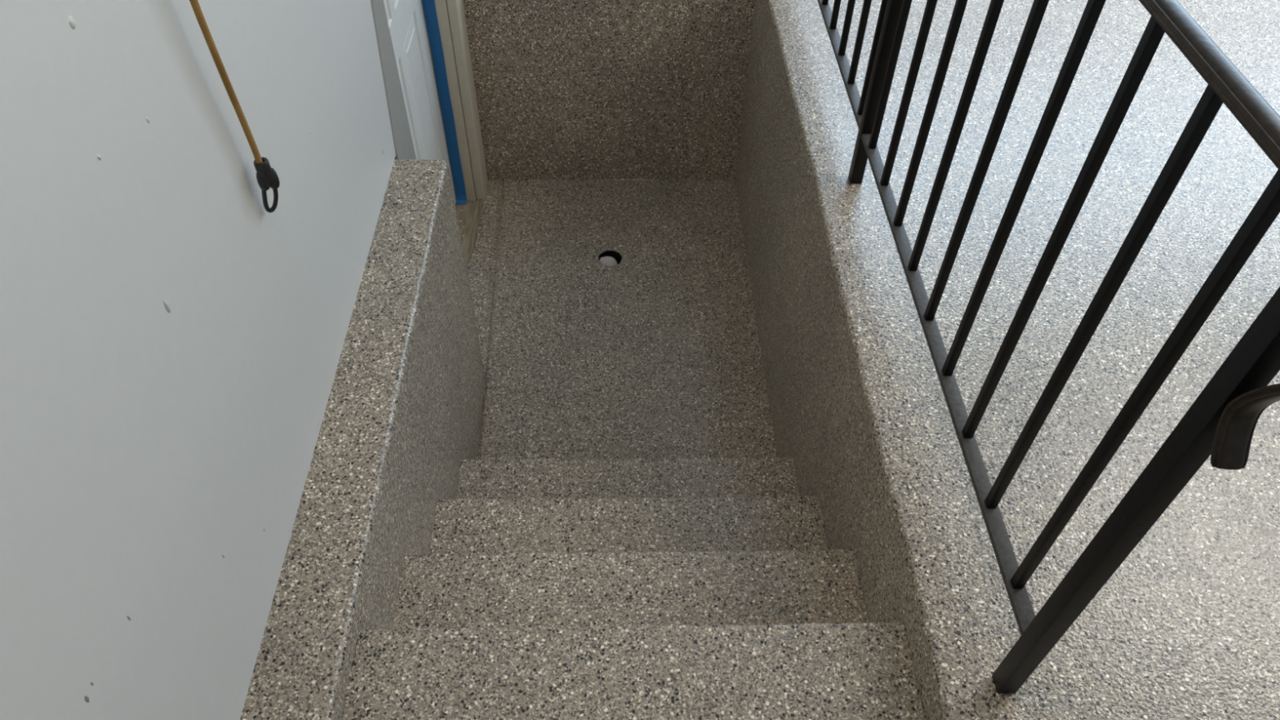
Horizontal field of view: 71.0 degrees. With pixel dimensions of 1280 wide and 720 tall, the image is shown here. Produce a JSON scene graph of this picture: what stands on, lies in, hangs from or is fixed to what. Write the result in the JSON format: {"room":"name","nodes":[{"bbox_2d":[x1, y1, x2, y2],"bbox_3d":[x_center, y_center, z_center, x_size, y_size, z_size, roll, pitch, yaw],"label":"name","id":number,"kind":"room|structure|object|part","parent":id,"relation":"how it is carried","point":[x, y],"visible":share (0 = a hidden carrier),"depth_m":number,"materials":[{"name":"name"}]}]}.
{"room":"basement stairwell","nodes":[
{"label":"basement stairwell","id":0,"kind":"room"},
{"bbox_2d":[0,0,395,719],"bbox_3d":[-0.687,-0.498,0.734,0.053,2.638,6.550,0,48,-1],"label":"wall","id":1,"kind":"structure","parent":0,"point":[171,342],"depth_m":1.27,"materials":[{"name":"white paint"}]},
{"bbox_2d":[189,0,279,213],"bbox_3d":[-0.643,-0.640,1.198,0.044,1.137,0.049,-24,53,-21],"label":"cord","id":2,"kind":"object","parent":1,"relation":"hanging from","point":[267,177],"visible":1,"depth_m":1.48,"materials":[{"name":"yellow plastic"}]},
{"bbox_3d":[-0.646,-0.666,1.159,0.015,1.044,0.045,0,48,-1],"label":"elastic cord","id":3,"kind":"part","parent":2,"relation":"part of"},
{"bbox_2d":[370,0,416,159],"bbox_3d":[-0.733,-0.729,2.640,0.040,2.059,0.200,0,48,-1],"label":"trim","id":4,"kind":"structure","parent":1,"relation":"attached to","point":[401,131],"depth_m":2.59,"materials":[{"name":"grey paint"}]},
{"bbox_2d":[383,0,456,204],"bbox_3d":[-0.816,-1.081,2.972,0.035,2.023,0.818,0,48,-1],"label":"door","id":5,"kind":"structure","parent":1,"relation":"in","point":[406,20],"depth_m":3.25,"materials":[{"name":"white paint"}]},
{"bbox_3d":[-0.794,-1.175,2.597,0.007,0.540,0.275,0,48,-1],"label":"panel","id":6,"kind":"part","parent":5,"relation":"part of","materials":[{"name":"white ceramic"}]},
{"bbox_3d":[-0.800,-1.420,2.818,0.007,0.540,0.265,0,48,-1],"label":"panel","id":7,"kind":"part","parent":5,"relation":"part of","materials":[{"name":"white ceramic"}]},
{"bbox_3d":[-0.804,-0.656,3.172,0.007,0.750,0.275,0,48,-1],"label":"panel","id":8,"kind":"part","parent":5,"relation":"part of","materials":[{"name":"white ceramic"}]},
{"bbox_3d":[-0.810,-0.900,3.393,0.007,0.750,0.265,0,48,-1],"label":"panel","id":9,"kind":"part","parent":5,"relation":"part of","materials":[{"name":"white ceramic"}]},
{"bbox_2d":[422,0,466,204],"bbox_3d":[-0.782,-1.383,3.248,0.048,2.029,0.025,0,48,-1],"label":"tape","id":10,"kind":"object","parent":1,"relation":"attached to","point":[429,9],"visible":1,"depth_m":3.62,"materials":[{"name":"blue plastic"}]},
{"bbox_2d":[240,159,485,719],"bbox_3d":[-0.627,1.002,1.823,0.203,0.992,3.380,0,48,-1],"label":"wall","id":11,"kind":"structure","parent":0,"point":[403,411],"depth_m":2.02,"materials":[{"name":"beige stone"}]},
{"bbox_2d":[455,198,482,265],"bbox_3d":[-0.786,-0.349,3.739,0.202,0.077,1.194,0,48,-1],"label":"trim","id":12,"kind":"structure","parent":11,"relation":"attached to","point":[469,216],"depth_m":3.91,"materials":[{"name":"beige wood"}]},
{"bbox_2d":[462,0,755,182],"bbox_3d":[-0.176,-1.192,3.788,1.241,1.029,0.093,0,48,-1],"label":"wall","id":13,"kind":"structure","parent":0,"point":[575,90],"depth_m":3.77,"materials":[{"name":"beige stone"}]},
{"bbox_2d":[421,0,488,200],"bbox_3d":[-0.782,-1.448,3.297,0.203,2.052,0.153,0,48,-1],"label":"trim","id":14,"kind":"structure","parent":13,"relation":"attached to","point":[451,15],"depth_m":3.64,"materials":[{"name":"beige paint"}]},
{"bbox_3d":[-0.701,-1.454,3.303,0.040,2.052,0.139,0,48,-1],"label":"casing","id":15,"kind":"part","parent":14,"relation":"part of","materials":[{"name":"beige paint"}]},
{"bbox_2d":[466,179,776,459],"bbox_3d":[-0.135,-0.171,3.537,1.184,0.018,1.763,0,48,-1],"label":"floor","id":16,"kind":"structure","parent":0,"point":[655,353],"depth_m":3.51,"materials":[{"name":"beige stone"}]},
{"bbox_2d":[598,250,622,264],"bbox_3d":[-0.126,-0.374,3.829,0.112,0.154,0.112,0,48,-1],"label":"floor drain","id":17,"kind":"object","parent":16,"relation":"in","point":[616,255],"visible":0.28,"depth_m":3.81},
{"bbox_2d":[599,256,617,266],"bbox_3d":[-0.133,-0.408,3.779,0.077,0.040,0.062,10,49,8],"label":"stopper","id":18,"kind":"object","parent":17,"relation":"in","point":[606,260],"visible":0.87,"depth_m":3.77,"materials":[{"name":"grey plastic"}]},
{"bbox_2d":[342,457,925,719],"bbox_3d":[-0.008,1.217,1.683,1.029,0.930,2.848,0,48,-1],"label":"staircase","id":19,"kind":"structure","parent":16,"relation":"on","point":[690,588],"depth_m":1.97,"materials":[{"name":"beige stone"}]},
{"bbox_2d":[735,0,995,719],"bbox_3d":[0.530,0.503,2.268,0.084,1.030,4.671,0,48,-1],"label":"wall","id":20,"kind":"structure","parent":0,"point":[837,406],"depth_m":2.31,"materials":[{"name":"beige stone"}]},
{"bbox_2d":[792,0,1279,719],"bbox_3d":[2.841,0.379,1.809,7.044,0.120,6.550,0,48,-1],"label":"floor","id":21,"kind":"structure","parent":0,"point":[1187,627],"depth_m":2.11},
{"bbox_2d":[817,0,1279,693],"bbox_3d":[0.601,-0.805,2.083,0.040,1.010,2.980,0,48,-1],"label":"stair railing","id":22,"kind":"object","parent":21,"relation":"on","point":[1220,424],"visible":1,"depth_m":1.29,"materials":[{"name":"black metal"}]},
{"bbox_3d":[0.600,-0.826,2.114,0.034,0.992,0.034,0,48,-1],"label":"post","id":23,"kind":"part","parent":22,"relation":"part of","materials":[{"name":"black metal"}]},
{"bbox_3d":[0.595,-0.617,2.381,0.029,0.013,2.839,0,48,-1],"label":"rail","id":24,"kind":"part","parent":22,"relation":"part of","materials":[{"name":"black metal"}]},
{"bbox_3d":[0.627,0.223,1.167,0.034,0.992,0.034,0,48,-1],"label":"post","id":25,"kind":"part","parent":22,"relation":"part of","materials":[{"name":"black metal"}]},
{"bbox_3d":[0.606,-1.173,1.748,0.038,0.017,2.860,0,48,-1],"label":"handrail","id":26,"kind":"part","parent":22,"relation":"part of","materials":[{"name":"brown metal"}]}
]}

